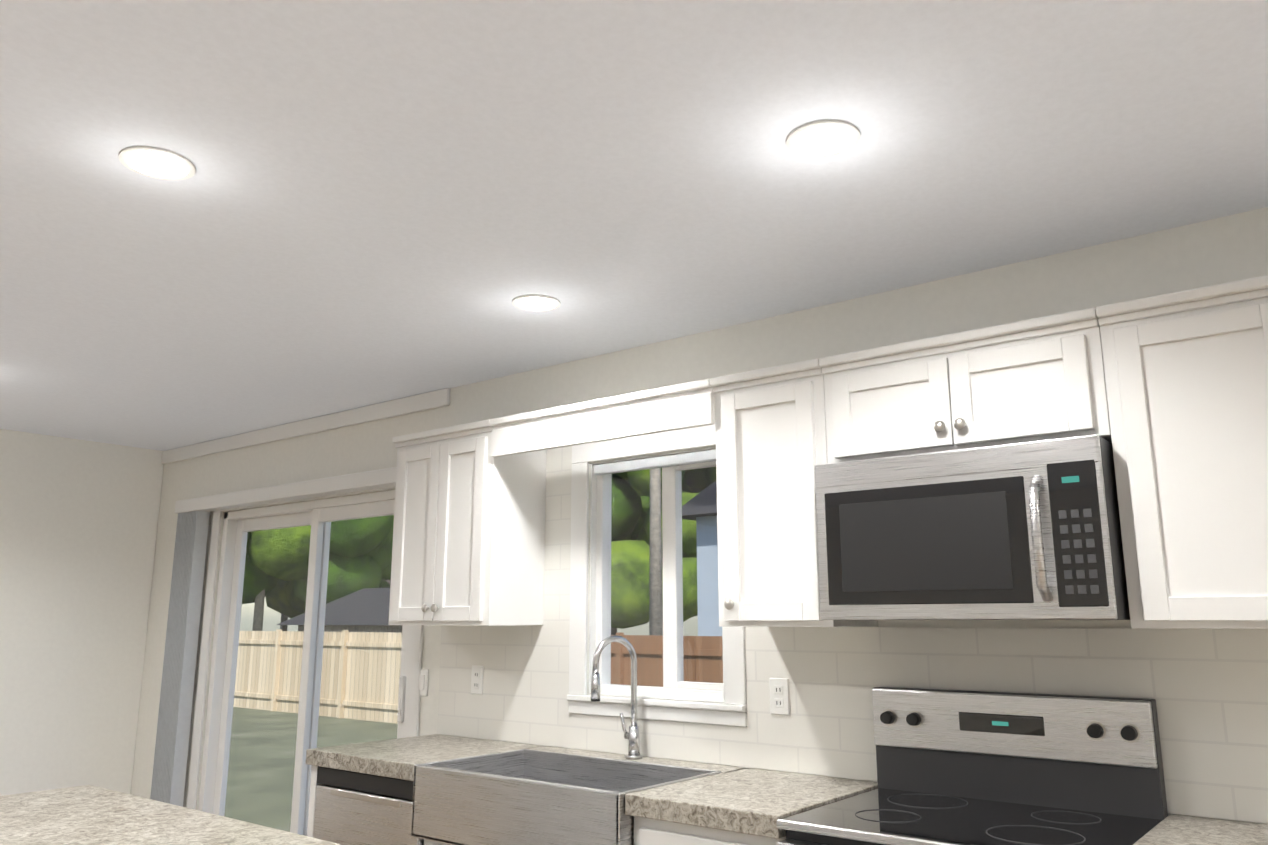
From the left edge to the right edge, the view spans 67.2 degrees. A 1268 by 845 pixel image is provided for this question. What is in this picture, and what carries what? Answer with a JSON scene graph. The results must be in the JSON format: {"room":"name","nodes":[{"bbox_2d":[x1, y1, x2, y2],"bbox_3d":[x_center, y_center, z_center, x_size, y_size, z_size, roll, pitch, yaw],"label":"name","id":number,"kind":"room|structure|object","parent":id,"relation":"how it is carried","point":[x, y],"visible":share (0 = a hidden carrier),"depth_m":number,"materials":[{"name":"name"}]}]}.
{"room":"kitchen","nodes":[
{"label":"kitchen","id":0,"kind":"room"},
{"bbox_2d":[0,429,163,795],"bbox_3d":[-4.989,0.896,3.487,0.120,2.460,6.268,-9,-15,37],"label":"wall","id":1,"kind":"structure","parent":0,"point":[78,525],"depth_m":5.57,"materials":[{"name":"paint"}]},
{"bbox_2d":[0,0,1267,450],"bbox_3d":[-3.176,-0.649,2.346,12.940,0.100,6.510,-9,-15,37],"label":"ceiling","id":2,"kind":"structure","parent":0,"point":[370,202],"depth_m":2.31,"materials":[{"name":"paint"}]},
{"bbox_2d":[118,146,195,179],"bbox_3d":[-1.128,-0.612,2.261,0.164,0.007,0.164,-9,-15,37],"label":"recessed light","id":3,"kind":"object","parent":2,"relation":"in","point":[156,163],"visible":1,"depth_m":2.25,"materials":[{"name":"white plastic"}]},
{"bbox_2d":[512,294,559,311],"bbox_3d":[-0.333,-0.406,3.252,0.164,0.007,0.164,-9,-15,37],"label":"recessed light","id":4,"kind":"object","parent":2,"relation":"in","point":[535,302],"visible":1,"depth_m":3.24,"materials":[{"name":"white plastic"}]},
{"bbox_2d":[786,120,859,157],"bbox_3d":[0.425,-0.635,2.147,0.164,0.007,0.164,-9,-15,37],"label":"recessed light","id":5,"kind":"object","parent":2,"relation":"in","point":[823,138],"visible":1,"depth_m":2.14,"materials":[{"name":"white plastic"}]},
{"bbox_2d":[131,207,1267,823],"bbox_3d":[-1.195,1.114,4.539,12.940,2.460,0.120,-9,-15,37],"label":"wall","id":6,"kind":"structure","parent":0,"point":[1209,253],"depth_m":3.51,"materials":[{"name":"paint"}]},
{"bbox_2d":[150,467,395,806],"bbox_3d":[-1.840,1.348,4.851,2.230,2.070,0.083,-9,-15,37],"label":"vertical blind","id":7,"kind":"object","parent":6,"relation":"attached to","point":[174,712],"visible":0.85,"depth_m":5.38,"materials":[{"name":"fabric"}]},
{"bbox_2d":[198,490,410,835],"bbox_3d":[-1.661,1.406,4.856,1.766,2.018,0.110,-9,-15,37],"label":"sliding glass door","id":8,"kind":"structure","parent":6,"relation":"in","point":[319,516],"depth_m":5.03,"materials":[{"name":"glass"},{"name":"white vinyl"}]},
{"bbox_2d":[187,487,422,809],"bbox_3d":[-1.704,1.357,4.810,1.920,2.095,0.014,-9,-15,37],"label":"door frame","id":9,"kind":"structure","parent":6,"relation":"attached to","point":[413,700],"depth_m":5.29,"materials":[{"name":"white wood"}]},
{"bbox_2d":[161,388,449,463],"bbox_3d":[-1.931,0.053,5.261,2.733,0.083,0.020,-9,-15,37],"label":"crown molding","id":10,"kind":"structure","parent":6,"relation":"attached to","point":[407,405],"depth_m":5.05,"materials":[{"name":"white wood"}]},
{"bbox_2d":[419,669,428,695],"bbox_3d":[-0.938,1.154,4.237,0.070,0.116,0.010,-9,-15,37],"label":"light switch","id":11,"kind":"object","parent":6,"relation":"attached to","point":[423,685],"visible":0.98,"depth_m":4.23,"materials":[{"name":"white plastic"}]},
{"bbox_2d":[388,419,546,625],"bbox_3d":[-0.709,0.438,3.978,0.605,0.795,0.351,-9,-15,37],"label":"upper cabinet","id":12,"kind":"object","parent":6,"relation":"attached to","point":[468,547],"visible":0.96,"depth_m":3.83,"materials":[{"name":"white wood"}]},
{"bbox_2d":[567,422,746,726],"bbox_3d":[0.090,0.560,3.581,0.800,1.055,0.125,-9,-15,37],"label":"kitchen window","id":13,"kind":"structure","parent":6,"relation":"in","point":[675,684],"depth_m":3.61,"materials":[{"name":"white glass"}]},
{"bbox_2d":[593,449,715,474],"bbox_3d":[0.081,0.154,3.654,0.606,0.040,0.028,-9,-15,37],"label":"headrail","id":14,"kind":"object","parent":13,"relation":"attached to","point":[661,461],"visible":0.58,"depth_m":3.64,"materials":[{"name":"plastic"}]},
{"bbox_2d":[710,359,877,626],"bbox_3d":[0.499,0.244,3.044,0.393,0.795,0.351,-9,-15,37],"label":"upper cabinet","id":15,"kind":"object","parent":6,"relation":"attached to","point":[771,445],"visible":0.79,"depth_m":2.93,"materials":[{"name":"white wood"}]},
{"bbox_2d":[490,379,714,456],"bbox_3d":[-0.142,-0.002,3.446,1.036,0.150,0.060,-9,-15,37],"label":"valance","id":16,"kind":"object","parent":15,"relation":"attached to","point":[672,408],"visible":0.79,"depth_m":3.38,"materials":[{"name":"white wood"}]},
{"bbox_2d":[437,446,1267,823],"bbox_3d":[0.574,0.523,3.149,3.627,1.209,0.007,-9,-15,37],"label":"tile backsplash","id":17,"kind":"structure","parent":6,"relation":"attached to","point":[1207,690],"depth_m":2.97,"materials":[{"name":"white tile"}]},
{"bbox_2d":[471,665,483,693],"bbox_3d":[-0.661,1.082,4.017,0.072,0.116,0.010,-9,-15,37],"label":"outlet","id":18,"kind":"object","parent":17,"relation":"attached to","point":[477,680],"visible":1,"depth_m":4.01,"materials":[{"name":"white plastic"}]},
{"bbox_2d":[769,678,789,714],"bbox_3d":[0.477,0.899,3.137,0.072,0.116,0.010,-9,-15,37],"label":"outlet","id":19,"kind":"object","parent":17,"relation":"attached to","point":[779,696],"visible":1,"depth_m":3.13,"materials":[{"name":"white plastic"}]},
{"bbox_2d":[819,308,1111,463],"bbox_3d":[0.958,-0.060,2.736,0.773,0.325,0.351,-9,-15,37],"label":"upper cabinet","id":20,"kind":"object","parent":6,"relation":"attached to","point":[1035,379],"visible":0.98,"depth_m":2.59,"materials":[{"name":"white wood"}]},
{"bbox_2d":[815,434,1129,619],"bbox_3d":[0.924,0.317,2.617,0.760,0.438,0.456,-9,-15,37],"label":"microwave","id":21,"kind":"object","parent":20,"relation":"attached to","point":[1025,531],"visible":1,"depth_m":2.44,"materials":[{"name":"grey metal"}]},
{"bbox_2d":[1096,275,1267,628],"bbox_3d":[1.576,0.071,2.210,0.800,0.795,0.351,-9,-15,37],"label":"upper cabinet","id":22,"kind":"object","parent":6,"relation":"attached to","point":[1186,375],"visible":0.98,"depth_m":2.24,"materials":[{"name":"white wood"}]},
{"bbox_3d":[-2.156,1.693,1.035,10.340,0.100,6.510,-9,-15,37],"label":"floor","id":23,"kind":"structure","parent":0,"visible":0},
{"bbox_2d":[0,785,341,844],"bbox_3d":[-1.211,1.343,1.856,1.775,0.920,0.930,-9,-15,37],"label":"kitchen island","id":24,"kind":"object","parent":23,"relation":"on","point":[87,815],"visible":1,"depth_m":2.29,"materials":[{"name":"stone"}]},
{"bbox_2d":[307,765,318,837],"bbox_3d":[-1.017,1.770,3.770,0.038,0.864,0.627,-9,-15,37],"label":"base cabinet","id":25,"kind":"object","parent":23,"relation":"on","point":[312,800],"depth_m":3.59,"materials":[{"name":"white wood"}]},
{"bbox_2d":[313,766,423,844],"bbox_3d":[-0.765,1.728,3.571,0.604,0.864,0.634,-9,-15,37],"label":"dishwasher","id":26,"kind":"object","parent":23,"relation":"on","point":[354,808],"visible":0.42,"depth_m":3.40,"materials":[{"name":"grey metal"}]},
{"bbox_2d":[424,839,448,844],"bbox_3d":[-0.181,1.716,3.088,0.898,0.690,0.656,-9,-15,37],"label":"base cabinet","id":27,"kind":"object","parent":23,"relation":"on","point":[427,842],"depth_m":3.19,"materials":[{"name":"white wood"}]},
{"bbox_2d":[634,816,785,844],"bbox_3d":[0.364,1.543,2.683,0.490,0.864,0.656,-9,-15,37],"label":"base cabinet","id":28,"kind":"object","parent":23,"relation":"on","point":[647,831],"visible":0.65,"depth_m":2.58,"materials":[{"name":"white wood"}]},
{"bbox_2d":[777,687,1167,844],"bbox_3d":[0.832,1.293,2.305,0.758,1.200,0.712,-9,-15,37],"label":"range","id":29,"kind":"object","parent":23,"relation":"on","point":[959,767],"visible":0.98,"depth_m":2.52,"materials":[{"name":"grey metal"}]},
{"bbox_3d":[1.476,1.364,1.823,0.813,0.864,0.656,-9,-15,37],"label":"base cabinet","id":30,"kind":"object","parent":23,"relation":"on","visible":0},
{"bbox_2d":[306,734,1267,844],"bbox_3d":[0.378,1.091,2.769,3.637,0.055,0.639,-9,-15,37],"label":"countertop","id":31,"kind":"structure","parent":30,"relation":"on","point":[753,801],"depth_m":2.73,"materials":[{"name":"stone"}]},
{"bbox_2d":[411,749,720,844],"bbox_3d":[-0.229,1.249,3.124,0.894,0.228,0.522,-9,-15,37],"label":"farmhouse sink","id":32,"kind":"object","parent":31,"relation":"in","point":[525,797],"visible":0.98,"depth_m":3.03,"materials":[{"name":"silver metal"}]},
{"bbox_2d":[590,635,641,759],"bbox_3d":[-0.059,0.971,3.377,0.091,0.426,0.212,-9,-15,37],"label":"faucet","id":33,"kind":"object","parent":31,"relation":"on","point":[632,735],"visible":1,"depth_m":3.39,"materials":[{"name":"silver metal"}]},
{"label":"outside","id":34,"kind":"structure","parent":0,"visible":0},
{"bbox_2d":[224,707,397,831],"bbox_3d":[10.796,9.640,36.787,80.000,0.100,67.009,-9,-15,37],"label":"ground","id":35,"kind":"structure","parent":34,"point":[266,765],"depth_m":13.98,"materials":[{"name":"green plant"}]},
{"bbox_2d":[242,532,277,603],"bbox_3d":[-14.649,0.501,34.023,6.156,16.668,5.843,-9,-15,37],"label":"tree","id":36,"kind":"object","parent":35,"relation":"on","point":[251,591],"depth_m":32.94,"materials":[{"name":"green plant"}]},
{"bbox_2d":[246,525,310,630],"bbox_3d":[-13.125,0.963,34.641,6.878,16.016,6.082,-9,-15,37],"label":"tree","id":37,"kind":"object","parent":35,"relation":"on","point":[286,553],"depth_m":31.50,"materials":[{"name":"green plant"}]},
{"bbox_2d":[280,614,287,630],"bbox_3d":[-17.333,-1.498,48.764,6.357,26.587,6.439,-9,-15,37],"label":"tree","id":38,"kind":"object","parent":35,"relation":"on","point":[283,627],"depth_m":46.62,"materials":[{"name":"green plant"}]},
{"bbox_2d":[265,579,305,617],"bbox_3d":[-13.214,0.760,42.465,6.151,19.599,5.419,-9,-15,37],"label":"tree","id":39,"kind":"object","parent":35,"relation":"on","point":[284,587],"depth_m":40.51,"materials":[{"name":"green plant"}]},
{"bbox_2d":[277,588,401,632],"bbox_3d":[-5.176,5.666,24.801,6.300,2.800,5.300,-9,-15,37],"label":"shed","id":40,"kind":"object","parent":35,"relation":"on","point":[362,616],"depth_m":24.14,"materials":[{"name":"grey"}]},
{"bbox_2d":[293,515,393,603],"bbox_3d":[-9.503,1.895,35.673,5.230,14.612,6.416,-9,-15,37],"label":"tree","id":41,"kind":"object","parent":35,"relation":"on","point":[340,550],"depth_m":32.49,"materials":[{"name":"green plant"}]},
{"bbox_2d":[233,629,722,723],"bbox_3d":[-4.414,4.831,18.136,54.000,1.720,0.120,-9,-15,37],"label":"fence","id":42,"kind":"object","parent":35,"relation":"on","point":[382,673],"depth_m":19.05,"materials":[{"name":"beige wood"}]},
{"bbox_2d":[611,473,642,540],"bbox_3d":[-2.731,2.698,35.734,5.523,13.064,6.578,-9,-15,37],"label":"tree","id":43,"kind":"object","parent":35,"relation":"on","point":[623,529],"depth_m":35.69,"materials":[{"name":"green plant"}]},
{"bbox_2d":[611,496,649,634],"bbox_3d":[-1.185,2.441,44.173,5.939,17.004,6.579,-9,-15,37],"label":"tree","id":44,"kind":"object","parent":35,"relation":"on","point":[637,529],"depth_m":43.29,"materials":[{"name":"green plant"}]},
{"bbox_2d":[611,468,698,628],"bbox_3d":[1.320,0.715,35.269,6.886,16.757,5.942,-9,-15,37],"label":"tree","id":45,"kind":"object","parent":35,"relation":"on","point":[633,568],"depth_m":32.69,"materials":[{"name":"green plant"}]},
{"bbox_2d":[649,468,662,635],"bbox_3d":[0.531,-2.329,18.398,3.681,15.848,3.614,-9,-15,37],"label":"tree","id":46,"kind":"object","parent":35,"relation":"on","point":[657,532],"depth_m":17.18,"materials":[{"name":"plant"}]},
{"bbox_2d":[682,479,691,492],"bbox_3d":[1.904,-0.786,52.165,6.477,26.578,6.135,-9,-15,37],"label":"tree","id":47,"kind":"object","parent":35,"relation":"on","point":[684,486],"depth_m":50.53,"materials":[{"name":"green plant"}]},
{"bbox_2d":[683,467,716,615],"bbox_3d":[4.345,1.344,37.373,6.697,16.382,6.590,-9,-15,37],"label":"tree","id":48,"kind":"object","parent":35,"relation":"on","point":[694,476],"depth_m":37.33,"materials":[{"name":"green plant"}]},
{"bbox_2d":[682,480,721,635],"bbox_3d":[6.730,2.783,19.043,8.900,6.100,8.300,-9,-15,37],"label":"house","id":49,"kind":"structure","parent":35,"relation":"on","point":[709,575],"depth_m":18.46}
]}

